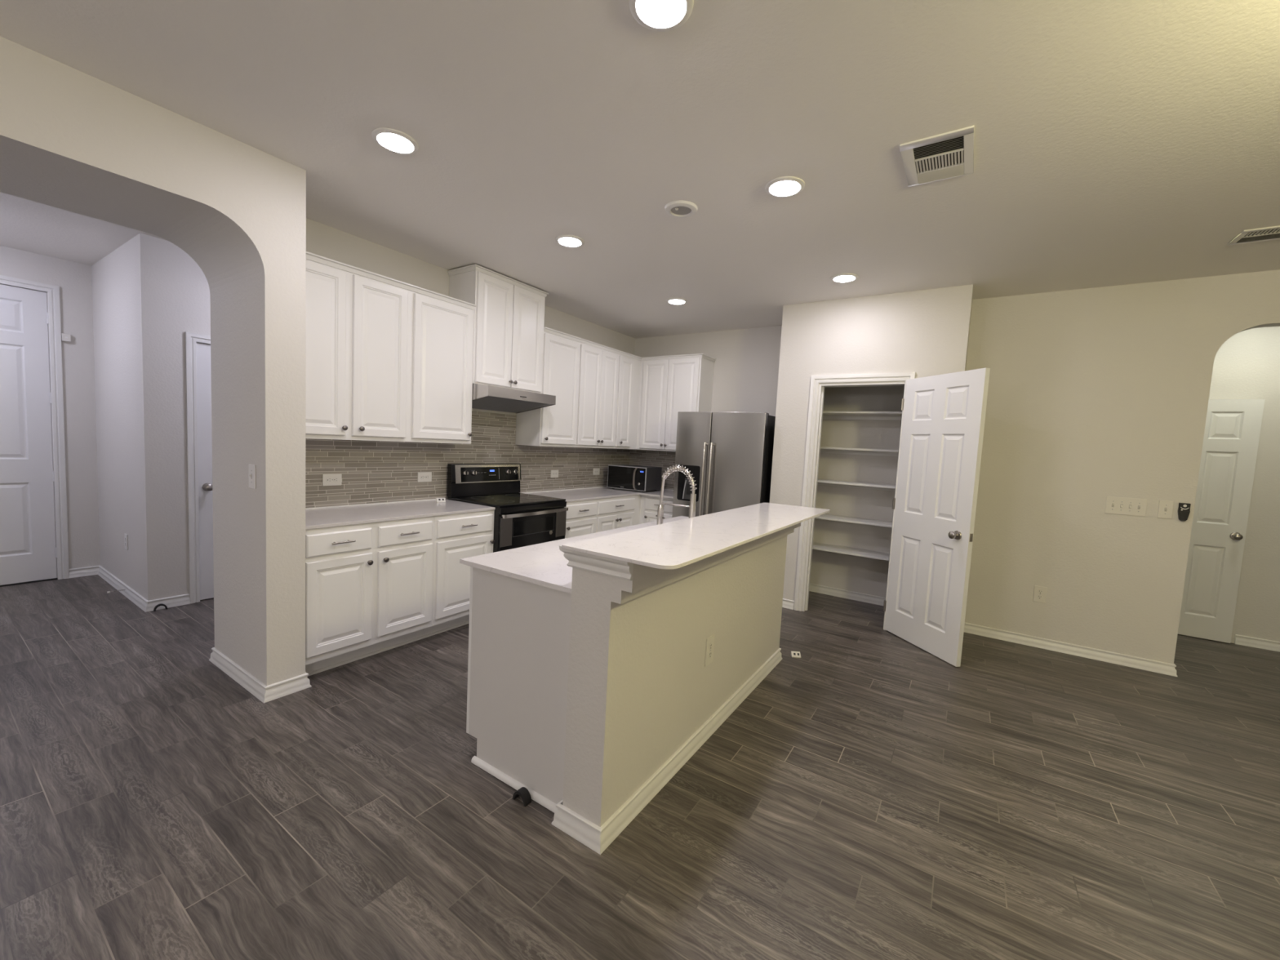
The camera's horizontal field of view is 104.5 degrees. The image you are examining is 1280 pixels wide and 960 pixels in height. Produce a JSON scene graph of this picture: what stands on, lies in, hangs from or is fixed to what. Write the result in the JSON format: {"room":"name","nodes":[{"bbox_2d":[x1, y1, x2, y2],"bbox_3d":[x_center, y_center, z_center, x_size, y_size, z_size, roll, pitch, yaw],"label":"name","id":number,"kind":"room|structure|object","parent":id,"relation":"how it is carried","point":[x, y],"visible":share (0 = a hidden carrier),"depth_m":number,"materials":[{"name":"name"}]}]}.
{"room":"kitchen","nodes":[
{"label":"kitchen","id":0,"kind":"room"},
{"bbox_2d":[0,245,100,578],"bbox_3d":[-6.120,-0.444,2.683,0.170,2.740,4.310,6,5,33],"label":"wall","id":1,"kind":"structure","parent":0,"point":[73,279],"depth_m":4.33,"materials":[{"name":"paint"}]},
{"bbox_2d":[0,284,57,585],"bbox_3d":[-5.282,-0.341,3.866,0.165,2.432,0.930,6,5,33],"label":"door","id":2,"kind":"structure","parent":1,"relation":"in","point":[28,548],"depth_m":4.11,"materials":[{"name":"white paint"}]},
{"bbox_2d":[0,577,57,586],"bbox_3d":[-5.336,0.873,3.943,0.035,0.012,0.918,6,5,33],"label":"trim","id":3,"kind":"structure","parent":1,"relation":"attached to","point":[46,580],"depth_m":4.18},
{"bbox_2d":[0,275,69,579],"bbox_3d":[-5.254,-0.369,3.839,0.021,2.510,1.054,6,5,33],"label":"trim","id":4,"kind":"structure","parent":1,"relation":"attached to","point":[53,291],"depth_m":4.23,"materials":[{"name":"paint"}]},
{"bbox_2d":[61,333,71,342],"bbox_3d":[-4.904,-1.217,4.238,0.029,0.064,0.052,6,5,33],"label":"sensor","id":5,"kind":"object","parent":1,"relation":"attached to","point":[64,337],"visible":1,"depth_m":4.23,"materials":[{"name":"beige plastic"}]},
{"bbox_2d":[91,233,166,600],"bbox_3d":[-4.282,-0.455,4.112,1.670,2.740,0.100,6,5,33],"label":"wall","id":6,"kind":"structure","parent":0,"point":[126,282],"depth_m":3.80,"materials":[{"name":"paint"}]},
{"bbox_2d":[124,533,128,550],"bbox_3d":[-4.129,0.495,3.984,0.078,0.124,0.008,6,5,33],"label":"wall outlet","id":7,"kind":"object","parent":6,"relation":"attached to","point":[126,535],"visible":1,"depth_m":3.97,"materials":[{"name":"white plastic"}]},
{"bbox_2d":[68,565,190,612],"bbox_3d":[-4.285,0.879,4.132,1.560,0.078,0.257,5,5,27],"label":"baseboard","id":8,"kind":"structure","parent":6,"relation":"attached to","point":[146,606],"depth_m":3.93,"materials":[{"name":"paint"}]},
{"bbox_2d":[0,35,306,685],"bbox_3d":[-3.328,-0.177,0.965,0.746,2.740,4.500,6,5,33],"label":"wall","id":9,"kind":"structure","parent":0,"point":[72,140],"depth_m":2.49,"materials":[{"name":"paint"}]},
{"bbox_2d":[248,463,256,488],"bbox_3d":[-2.026,-0.019,2.582,0.080,0.124,0.016,6,5,33],"label":"light switch","id":10,"kind":"object","parent":9,"relation":"attached to","point":[252,479],"visible":1,"depth_m":2.58,"materials":[{"name":"white plastic"}]},
{"bbox_2d":[208,647,311,702],"bbox_3d":[-2.206,1.077,2.864,0.788,0.078,0.223,6,5,33],"label":"baseboard","id":11,"kind":"structure","parent":9,"relation":"attached to","point":[264,693],"depth_m":2.69,"materials":[{"name":"paint"}]},
{"bbox_2d":[159,238,210,597],"bbox_3d":[-2.970,-0.431,4.680,0.100,2.740,2.290,6,5,33],"label":"wall","id":12,"kind":"structure","parent":0,"point":[184,290],"depth_m":3.76,"materials":[{"name":"paint"}]},
{"bbox_2d":[184,331,210,604],"bbox_3d":[-3.258,-0.089,4.181,0.021,2.103,0.848,6,5,33],"label":"trim","id":13,"kind":"structure","parent":12,"relation":"attached to","point":[191,339],"depth_m":3.85,"materials":[{"name":"paint"}]},
{"bbox_2d":[196,342,213,599],"bbox_3d":[-3.289,-0.062,4.200,0.165,2.027,0.712,6,5,33],"label":"door","id":14,"kind":"structure","parent":12,"relation":"in","point":[204,433],"depth_m":3.93,"materials":[{"name":"white paint"}]},
{"bbox_2d":[306,217,635,499],"bbox_3d":[-1.238,-0.346,4.717,0.100,2.740,4.072,6,5,33],"label":"wall","id":15,"kind":"structure","parent":0,"point":[322,240],"depth_m":3.67,"materials":[{"name":"paint"}]},
{"bbox_2d":[305,251,412,441],"bbox_3d":[-1.922,-0.797,3.179,0.365,1.068,0.778,6,5,33],"label":"upper cabinet","id":16,"kind":"object","parent":15,"relation":"attached to","point":[357,320],"visible":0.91,"depth_m":3.12,"materials":[{"name":"paint"}]},
{"bbox_2d":[305,497,445,509],"bbox_3d":[-1.970,0.175,3.564,0.006,0.008,1.304,6,5,33],"label":"trim","id":17,"kind":"structure","parent":15,"relation":"attached to","point":[445,498],"depth_m":3.56,"materials":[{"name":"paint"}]},
{"bbox_2d":[408,284,476,444],"bbox_3d":[-1.563,-0.819,3.723,0.365,1.068,0.527,6,5,33],"label":"upper cabinet","id":18,"kind":"object","parent":15,"relation":"attached to","point":[442,326],"visible":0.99,"depth_m":3.61,"materials":[{"name":"paint"}]},
{"bbox_2d":[305,410,630,507],"bbox_3d":[-1.225,-0.238,4.653,0.008,0.745,3.970,6,5,33],"label":"backsplash","id":19,"kind":"structure","parent":15,"relation":"attached to","point":[372,472],"depth_m":3.98,"materials":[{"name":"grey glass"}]},
{"bbox_2d":[322,473,342,485],"bbox_3d":[-2.085,-0.002,3.361,0.008,0.078,0.120,6,5,33],"label":"wall outlet","id":20,"kind":"object","parent":19,"relation":"attached to","point":[327,479],"visible":1,"depth_m":3.36,"materials":[{"name":"white plastic"}]},
{"bbox_2d":[326,477,332,482],"bbox_3d":[-2.094,-0.001,3.342,0.002,0.034,0.034,6,5,33],"label":"receptacle","id":21,"kind":"object","parent":20,"relation":"attached to","point":[328,479],"depth_m":3.34,"materials":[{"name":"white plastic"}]},
{"bbox_2d":[333,477,338,482],"bbox_3d":[-2.071,-0.002,3.377,0.002,0.034,0.034,6,5,33],"label":"receptacle","id":22,"kind":"object","parent":20,"relation":"attached to","point":[335,479],"depth_m":3.38,"materials":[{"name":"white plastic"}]},
{"bbox_2d":[417,471,431,482],"bbox_3d":[-1.707,-0.023,3.934,0.008,0.078,0.120,6,5,33],"label":"wall outlet","id":23,"kind":"object","parent":19,"relation":"attached to","point":[422,476],"visible":1,"depth_m":3.93,"materials":[{"name":"white plastic"}]},
{"bbox_2d":[551,470,558,477],"bbox_3d":[-0.889,-0.065,5.175,0.008,0.078,0.112,6,5,33],"label":"wall outlet","id":24,"kind":"object","parent":19,"relation":"attached to","point":[554,473],"visible":1,"depth_m":5.17,"materials":[{"name":"white plastic"}]},
{"bbox_2d":[592,468,599,475],"bbox_3d":[-0.505,-0.097,5.755,0.008,0.078,0.118,6,5,33],"label":"wall outlet","id":25,"kind":"object","parent":19,"relation":"attached to","point":[596,471],"visible":1,"depth_m":5.75,"materials":[{"name":"white plastic"}]},
{"bbox_2d":[447,263,548,393],"bbox_3d":[-1.190,-1.225,4.226,0.369,0.895,0.794,6,5,33],"label":"upper cabinet","id":26,"kind":"object","parent":15,"relation":"attached to","point":[509,313],"visible":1,"depth_m":4.06,"materials":[{"name":"paint"}]},
{"bbox_2d":[471,383,555,413],"bbox_3d":[-1.157,-0.682,4.226,0.496,0.180,0.742,6,5,33],"label":"range hood","id":27,"kind":"object","parent":26,"relation":"attached to","point":[484,397],"visible":0.84,"depth_m":4.12,"materials":[{"name":"silver metal"}]},
{"bbox_2d":[515,327,582,447],"bbox_3d":[-0.867,-0.861,4.778,0.365,1.068,0.503,6,5,33],"label":"upper cabinet","id":28,"kind":"object","parent":15,"relation":"attached to","point":[555,425],"visible":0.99,"depth_m":4.65,"materials":[{"name":"paint"}]},
{"bbox_2d":[519,486,673,493],"bbox_3d":[-0.214,0.141,5.245,1.090,0.008,1.879,6,5,33],"label":"trim","id":29,"kind":"structure","parent":15,"relation":"attached to","point":[598,486],"depth_m":5.33,"materials":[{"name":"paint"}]},
{"bbox_2d":[575,338,620,448],"bbox_3d":[-0.549,-0.880,5.259,0.365,1.068,0.650,6,5,33],"label":"upper cabinet","id":30,"kind":"object","parent":15,"relation":"attached to","point":[598,363],"visible":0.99,"depth_m":5.15,"materials":[{"name":"paint"}]},
{"bbox_2d":[614,351,641,448],"bbox_3d":[-0.249,-0.898,5.715,0.365,1.068,0.442,6,5,33],"label":"upper cabinet","id":31,"kind":"object","parent":15,"relation":"attached to","point":[629,365],"visible":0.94,"depth_m":5.61,"materials":[{"name":"paint"}]},
{"bbox_2d":[0,574,1279,959],"bbox_3d":[0.177,1.310,2.548,11.100,0.100,11.100,6,5,33],"label":"floor","id":32,"kind":"structure","parent":0,"point":[874,796],"depth_m":1.92,"materials":[{"name":"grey wood"}]},
{"bbox_2d":[153,603,167,611],"bbox_3d":[-3.614,0.957,3.738,0.018,0.048,0.076,6,5,33],"label":"ring","id":33,"kind":"object","parent":32,"relation":"on","point":[161,604],"visible":1,"depth_m":3.73,"materials":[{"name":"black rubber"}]},
{"bbox_2d":[305,515,434,676],"bbox_3d":[-1.862,0.669,3.209,0.656,0.874,0.797,6,5,33],"label":"base cabinet","id":34,"kind":"object","parent":32,"relation":"on","point":[369,586],"visible":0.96,"depth_m":3.00,"materials":[{"name":"paint"}]},
{"bbox_2d":[305,498,495,529],"bbox_3d":[-1.720,0.213,3.401,0.624,0.019,1.305,6,5,33],"label":"countertop","id":35,"kind":"structure","parent":34,"relation":"on","point":[322,517],"depth_m":3.29,"materials":[{"name":"grey stone"}]},
{"bbox_2d":[435,497,445,502],"bbox_3d":[-1.568,0.158,3.905,0.065,0.032,0.038,0,5,-32],"label":"gadget","id":36,"kind":"object","parent":35,"relation":"on","point":[437,500],"visible":1,"depth_m":3.90,"materials":[{"name":"white plastic"}]},
{"bbox_2d":[422,510,494,638],"bbox_3d":[-1.502,0.648,3.755,0.656,0.874,0.510,6,5,33],"label":"base cabinet","id":37,"kind":"object","parent":32,"relation":"on","point":[457,536],"visible":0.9,"depth_m":3.53,"materials":[{"name":"paint"}]},
{"bbox_2d":[447,463,568,552],"bbox_3d":[-1.114,0.459,4.248,0.701,1.157,0.758,6,5,33],"label":"range","id":38,"kind":"object","parent":32,"relation":"on","point":[520,519],"visible":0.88,"depth_m":4.14,"materials":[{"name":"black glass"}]},
{"bbox_2d":[447,493,565,507],"bbox_3d":[-1.123,0.163,4.239,0.638,0.016,0.746,6,5,33],"label":"cooktop","id":39,"kind":"object","parent":38,"relation":"in","point":[492,500],"depth_m":4.13,"materials":[{"name":"black glass"}]},
{"bbox_2d":[512,786,531,806],"bbox_3d":[-0.467,1.247,1.962,0.072,0.045,0.034,6,5,33],"label":"ring","id":40,"kind":"object","parent":32,"relation":"on","point":[523,792],"visible":1,"depth_m":1.95,"materials":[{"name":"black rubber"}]},
{"bbox_2d":[564,498,596,538],"bbox_3d":[-0.804,0.606,4.813,0.656,0.874,0.478,6,5,33],"label":"base cabinet","id":41,"kind":"object","parent":32,"relation":"on","point":[581,519],"visible":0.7,"depth_m":4.63,"materials":[{"name":"paint"}]},
{"bbox_2d":[595,494,640,532],"bbox_3d":[-0.455,0.585,5.342,0.656,0.874,0.789,6,5,33],"label":"base cabinet","id":42,"kind":"object","parent":32,"relation":"on","point":[613,513],"visible":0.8,"depth_m":5.11,"materials":[{"name":"paint"}]},
{"bbox_2d":[524,487,673,502],"bbox_3d":[-0.216,0.154,5.251,1.099,0.019,1.888,6,5,33],"label":"countertop","id":43,"kind":"structure","parent":42,"relation":"on","point":[577,495],"depth_m":5.19,"materials":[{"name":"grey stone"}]},
{"bbox_2d":[607,464,662,492],"bbox_3d":[-0.066,-0.023,5.752,0.505,0.276,0.388,5,5,30],"label":"microwave","id":44,"kind":"object","parent":43,"relation":"on","point":[627,477],"visible":1,"depth_m":5.61,"materials":[{"name":"black metal"}]},
{"bbox_2d":[466,522,800,854],"bbox_3d":[0.109,0.711,2.750,0.932,1.056,2.051,6,5,33],"label":"kitchen island","id":45,"kind":"object","parent":32,"relation":"on","point":[590,700],"visible":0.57,"depth_m":1.99,"materials":[{"name":"paint"}]},
{"bbox_2d":[459,515,688,593],"bbox_3d":[0.039,0.345,2.808,0.648,0.019,1.999,6,5,33],"label":"island countertop","id":46,"kind":"structure","parent":45,"relation":"on","point":[543,564],"depth_m":2.15,"materials":[{"name":"stone"}]},
{"bbox_2d":[655,464,697,524],"bbox_3d":[0.232,0.127,2.849,0.316,0.429,0.056,6,5,33],"label":"faucet","id":47,"kind":"object","parent":46,"relation":"on","point":[660,515],"visible":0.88,"depth_m":2.85,"materials":[{"name":"silver metal"}]},
{"bbox_2d":[561,502,830,569],"bbox_3d":[0.479,0.214,2.461,0.439,0.013,2.070,6,5,33],"label":"island countertop","id":48,"kind":"structure","parent":45,"relation":"on","point":[675,544],"depth_m":1.99,"materials":[{"name":"stone"}]},
{"bbox_2d":[704,634,715,666],"bbox_3d":[0.341,0.829,2.414,0.008,0.138,0.086,6,5,33],"label":"wall outlet","id":49,"kind":"object","parent":45,"relation":"attached to","point":[709,641],"visible":1,"depth_m":2.41,"materials":[{"name":"beige plastic"}]},
{"bbox_2d":[639,494,673,524],"bbox_3d":[0.345,0.605,5.620,0.488,0.874,0.666,6,5,33],"label":"base cabinet","id":50,"kind":"object","parent":32,"relation":"on","point":[649,504],"visible":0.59,"depth_m":5.40,"materials":[{"name":"paint"}]},
{"bbox_2d":[671,411,775,517],"bbox_3d":[0.910,0.216,5.119,0.918,1.778,0.820,6,5,33],"label":"refrigerator","id":51,"kind":"object","parent":32,"relation":"on","point":[729,455],"visible":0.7,"depth_m":4.76,"materials":[{"name":"silver metal"}]},
{"bbox_2d":[791,651,800,657],"bbox_3d":[1.092,1.222,3.473,0.063,0.031,0.037,3,4,3],"label":"gadget","id":52,"kind":"object","parent":32,"relation":"on","point":[793,654],"visible":1,"depth_m":3.47,"materials":[{"name":"white plastic"}]},
{"bbox_2d":[0,0,1279,338],"bbox_3d":[0.319,-1.519,2.341,11.100,0.100,11.100,6,5,33],"label":"ceiling","id":53,"kind":"structure","parent":0,"point":[1117,142],"depth_m":2.04,"materials":[{"name":"white paint"}]},
{"bbox_2d":[371,127,418,154],"bbox_3d":[-1.106,-1.525,2.244,0.192,0.018,0.192,6,5,33],"label":"recessed light","id":54,"kind":"object","parent":53,"relation":"in","point":[391,140],"visible":1,"depth_m":2.22,"materials":[{"name":"white plastic"}]},
{"bbox_2d":[377,133,413,151],"bbox_3d":[-1.106,-1.521,2.245,0.141,0.011,0.141,6,5,33],"label":"diffuser","id":55,"kind":"object","parent":54,"relation":"attached to","point":[393,142],"depth_m":2.23,"materials":[{"name":"white plastic"}]},
{"bbox_2d":[555,234,584,247],"bbox_3d":[-0.462,-1.567,3.266,0.192,0.018,0.192,6,5,33],"label":"recessed light","id":56,"kind":"object","parent":53,"relation":"in","point":[566,240],"visible":1,"depth_m":3.24,"materials":[{"name":"white plastic"}]},
{"bbox_2d":[559,237,580,245],"bbox_3d":[-0.462,-1.564,3.266,0.141,0.011,0.141,6,5,33],"label":"diffuser","id":57,"kind":"object","parent":56,"relation":"attached to","point":[562,241],"depth_m":3.25,"materials":[{"name":"white plastic"}]},
{"bbox_2d":[629,0,693,31],"bbox_3d":[0.063,-1.410,1.476,0.192,0.018,0.192,6,5,33],"label":"recessed light","id":58,"kind":"object","parent":53,"relation":"in","point":[659,15],"visible":1,"depth_m":1.49,"materials":[{"name":"white plastic"}]},
{"bbox_2d":[637,0,684,25],"bbox_3d":[0.062,-1.406,1.476,0.141,0.011,0.141,6,5,33],"label":"diffuser","id":59,"kind":"object","parent":58,"relation":"attached to","point":[650,12],"depth_m":1.49,"materials":[{"name":"white plastic"}]},
{"bbox_2d":[666,297,687,304],"bbox_3d":[0.334,-1.617,4.504,0.192,0.018,0.192,6,5,33],"label":"recessed light","id":60,"kind":"object","parent":53,"relation":"in","point":[671,300],"visible":1,"depth_m":4.47,"materials":[{"name":"white plastic"}]},
{"bbox_2d":[669,299,684,304],"bbox_3d":[0.333,-1.614,4.504,0.141,0.011,0.141,6,5,33],"label":"diffuser","id":61,"kind":"object","parent":60,"relation":"attached to","point":[671,301],"depth_m":4.49,"materials":[{"name":"white plastic"}]},
{"bbox_2d":[664,200,697,217],"bbox_3d":[0.227,-1.494,2.745,0.184,0.018,0.184,6,5,33],"label":"ceiling sensor","id":62,"kind":"object","parent":53,"relation":"attached to","point":[679,208],"visible":1,"depth_m":2.72,"materials":[{"name":"white plastic"}]},
{"bbox_2d":[764,176,804,197],"bbox_3d":[0.719,-1.449,2.464,0.192,0.018,0.192,6,5,33],"label":"recessed light","id":63,"kind":"object","parent":53,"relation":"in","point":[784,186],"visible":1,"depth_m":2.44,"materials":[{"name":"white plastic"}]},
{"bbox_2d":[769,180,799,195],"bbox_3d":[0.719,-1.445,2.464,0.141,0.011,0.141,6,5,33],"label":"diffuser","id":64,"kind":"object","parent":63,"relation":"attached to","point":[778,187],"depth_m":2.45,"materials":[{"name":"white plastic"}]},
{"bbox_2d":[831,273,858,282],"bbox_3d":[1.521,-1.498,3.693,0.192,0.018,0.192,6,5,33],"label":"recessed light","id":65,"kind":"object","parent":53,"relation":"in","point":[842,277],"visible":1,"depth_m":3.67,"materials":[{"name":"white plastic"}]},
{"bbox_2d":[834,275,854,281],"bbox_3d":[1.521,-1.495,3.693,0.141,0.011,0.141,6,5,33],"label":"diffuser","id":66,"kind":"object","parent":65,"relation":"attached to","point":[837,278],"depth_m":3.68,"materials":[{"name":"white plastic"}]},
{"bbox_2d":[899,125,974,186],"bbox_3d":[1.304,-1.402,2.171,0.265,0.009,0.379,6,5,33],"label":"ceiling vent","id":67,"kind":"object","parent":53,"relation":"in","point":[950,154],"visible":1,"depth_m":2.15,"materials":[{"name":"white plastic"}]},
{"bbox_2d":[1226,225,1279,245],"bbox_3d":[3.462,-1.329,2.654,0.376,0.009,0.212,6,5,33],"label":"ceiling vent","id":68,"kind":"object","parent":53,"relation":"in","point":[1267,233],"visible":1,"depth_m":2.71,"materials":[{"name":"white plastic"}]},
{"bbox_2d":[634,325,904,597],"bbox_3d":[1.329,-0.268,5.425,3.418,2.740,0.128,6,5,33],"label":"wall","id":69,"kind":"structure","parent":0,"point":[862,575],"depth_m":4.98,"materials":[{"name":"paint"}]},
{"bbox_2d":[629,448,675,489],"bbox_3d":[0.317,-0.120,6.016,1.090,0.467,0.008,6,5,33],"label":"backsplash","id":70,"kind":"structure","parent":69,"relation":"attached to","point":[663,459],"depth_m":6.07,"materials":[{"name":"grey tile"}]},
{"bbox_2d":[636,353,715,451],"bbox_3d":[0.397,-0.866,5.718,0.808,1.068,0.365,6,5,33],"label":"upper cabinet","id":71,"kind":"object","parent":69,"relation":"attached to","point":[669,385],"visible":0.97,"depth_m":5.59,"materials":[{"name":"paint"}]},
{"bbox_2d":[808,582,885,605],"bbox_3d":[1.985,1.159,4.637,1.228,0.078,0.614,6,5,33],"label":"baseboard","id":72,"kind":"structure","parent":69,"relation":"attached to","point":[864,597],"depth_m":4.93,"materials":[{"name":"paint"}]},
{"bbox_2d":[812,542,889,560],"bbox_3d":[2.094,0.711,4.735,1.225,0.058,0.299,6,5,33],"label":"shelf","id":73,"kind":"object","parent":69,"relation":"attached to","point":[819,546],"visible":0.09,"depth_m":4.73,"materials":[{"name":"paint"}]},
{"bbox_2d":[814,513,892,528],"bbox_3d":[2.109,0.409,4.713,1.225,0.058,0.299,6,5,33],"label":"shelf","id":74,"kind":"object","parent":69,"relation":"attached to","point":[824,517],"visible":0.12,"depth_m":4.70,"materials":[{"name":"paint"}]},
{"bbox_2d":[817,479,895,491],"bbox_3d":[2.127,0.061,4.688,1.225,0.058,0.299,6,5,33],"label":"shelf","id":75,"kind":"object","parent":69,"relation":"attached to","point":[820,482],"visible":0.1,"depth_m":4.73,"materials":[{"name":"paint"}]},
{"bbox_2d":[819,446,898,456],"bbox_3d":[2.143,-0.263,4.664,1.225,0.058,0.299,6,5,33],"label":"shelf","id":76,"kind":"object","parent":69,"relation":"attached to","point":[823,449],"visible":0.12,"depth_m":4.74,"materials":[{"name":"paint"}]},
{"bbox_2d":[822,411,902,420],"bbox_3d":[2.160,-0.601,4.639,1.225,0.058,0.299,6,5,33],"label":"shelf","id":77,"kind":"object","parent":69,"relation":"attached to","point":[875,415],"visible":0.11,"depth_m":4.70,"materials":[{"name":"paint"}]},
{"bbox_2d":[769,284,973,622],"bbox_3d":[1.852,-0.155,4.236,1.428,2.740,0.115,6,5,33],"label":"wall","id":78,"kind":"structure","parent":0,"point":[925,333],"depth_m":4.19,"materials":[{"name":"paint"}]},
{"bbox_2d":[782,598,794,609],"bbox_3d":[1.275,1.127,4.586,0.294,0.078,0.021,6,5,33],"label":"baseboard","id":79,"kind":"structure","parent":78,"relation":"attached to","point":[789,604],"depth_m":4.53,"materials":[{"name":"paint"}]},
{"bbox_2d":[793,372,915,630],"bbox_3d":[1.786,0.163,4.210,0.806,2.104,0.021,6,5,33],"label":"trim","id":80,"kind":"structure","parent":78,"relation":"attached to","point":[900,376],"depth_m":4.36,"materials":[{"name":"paint"}]},
{"bbox_2d":[883,368,990,666],"bbox_3d":[2.160,0.245,3.699,0.165,2.037,0.725,2,4,-15],"label":"door","id":81,"kind":"structure","parent":78,"relation":"in","point":[944,418],"depth_m":3.62,"materials":[{"name":"white paint"}]},
{"bbox_2d":[964,292,973,370],"bbox_3d":[2.633,-0.114,4.219,0.100,2.740,0.714,6,5,33],"label":"wall","id":82,"kind":"structure","parent":0,"point":[972,292],"depth_m":3.93,"materials":[{"name":"paint"}]},
{"bbox_2d":[964,269,1279,664],"bbox_3d":[4.504,0.069,2.999,4.382,2.740,0.115,6,5,33],"label":"wall","id":83,"kind":"structure","parent":0,"point":[1095,394],"depth_m":3.67,"materials":[{"name":"paint"}]},
{"bbox_2d":[1032,585,1047,603],"bbox_3d":[3.121,0.892,3.869,0.078,0.124,0.008,6,5,33],"label":"wall outlet","id":84,"kind":"object","parent":83,"relation":"attached to","point":[1040,593],"visible":1,"depth_m":3.87,"materials":[{"name":"beige plastic"}]},
{"bbox_2d":[964,622,1177,676],"bbox_3d":[3.086,1.280,3.731,1.456,0.078,0.420,5,5,28],"label":"baseboard","id":85,"kind":"structure","parent":83,"relation":"attached to","point":[1163,668],"depth_m":3.76,"materials":[{"name":"paint"}]},
{"bbox_2d":[1105,496,1146,516],"bbox_3d":[3.506,0.189,3.582,0.213,0.124,0.017,6,5,33],"label":"light switch","id":86,"kind":"object","parent":83,"relation":"attached to","point":[1116,505],"visible":1,"depth_m":3.57,"materials":[{"name":"beige plastic"}]},
{"bbox_2d":[1157,500,1173,519],"bbox_3d":[3.679,0.207,3.469,0.072,0.124,0.016,6,5,33],"label":"light switch","id":87,"kind":"object","parent":83,"relation":"attached to","point":[1165,507],"visible":1,"depth_m":3.47,"materials":[{"name":"beige plastic"}]},
{"bbox_2d":[1177,502,1191,520],"bbox_3d":[3.748,0.221,3.419,0.055,0.123,0.026,6,5,33],"label":"remote","id":88,"kind":"object","parent":83,"relation":"attached to","point":[1184,509],"visible":1,"depth_m":3.41,"materials":[{"name":"black plastic"}]},
{"bbox_2d":[1208,326,1279,643],"bbox_3d":[5.220,0.026,4.085,4.382,2.740,0.100,6,5,33],"label":"wall","id":89,"kind":"structure","parent":0,"point":[1246,366],"depth_m":4.09,"materials":[{"name":"paint"}]},
{"bbox_2d":[1177,399,1264,643],"bbox_3d":[4.735,0.330,4.308,0.712,2.037,0.165,6,5,33],"label":"door","id":90,"kind":"structure","parent":89,"relation":"in","point":[1233,427],"depth_m":4.18,"materials":[{"name":"white paint"}]},
{"bbox_2d":[1234,634,1279,652],"bbox_3d":[5.988,1.439,3.562,2.300,0.078,0.021,6,5,33],"label":"baseboard","id":91,"kind":"structure","parent":89,"relation":"attached to","point":[1251,642],"depth_m":4.12,"materials":[{"name":"paint"}]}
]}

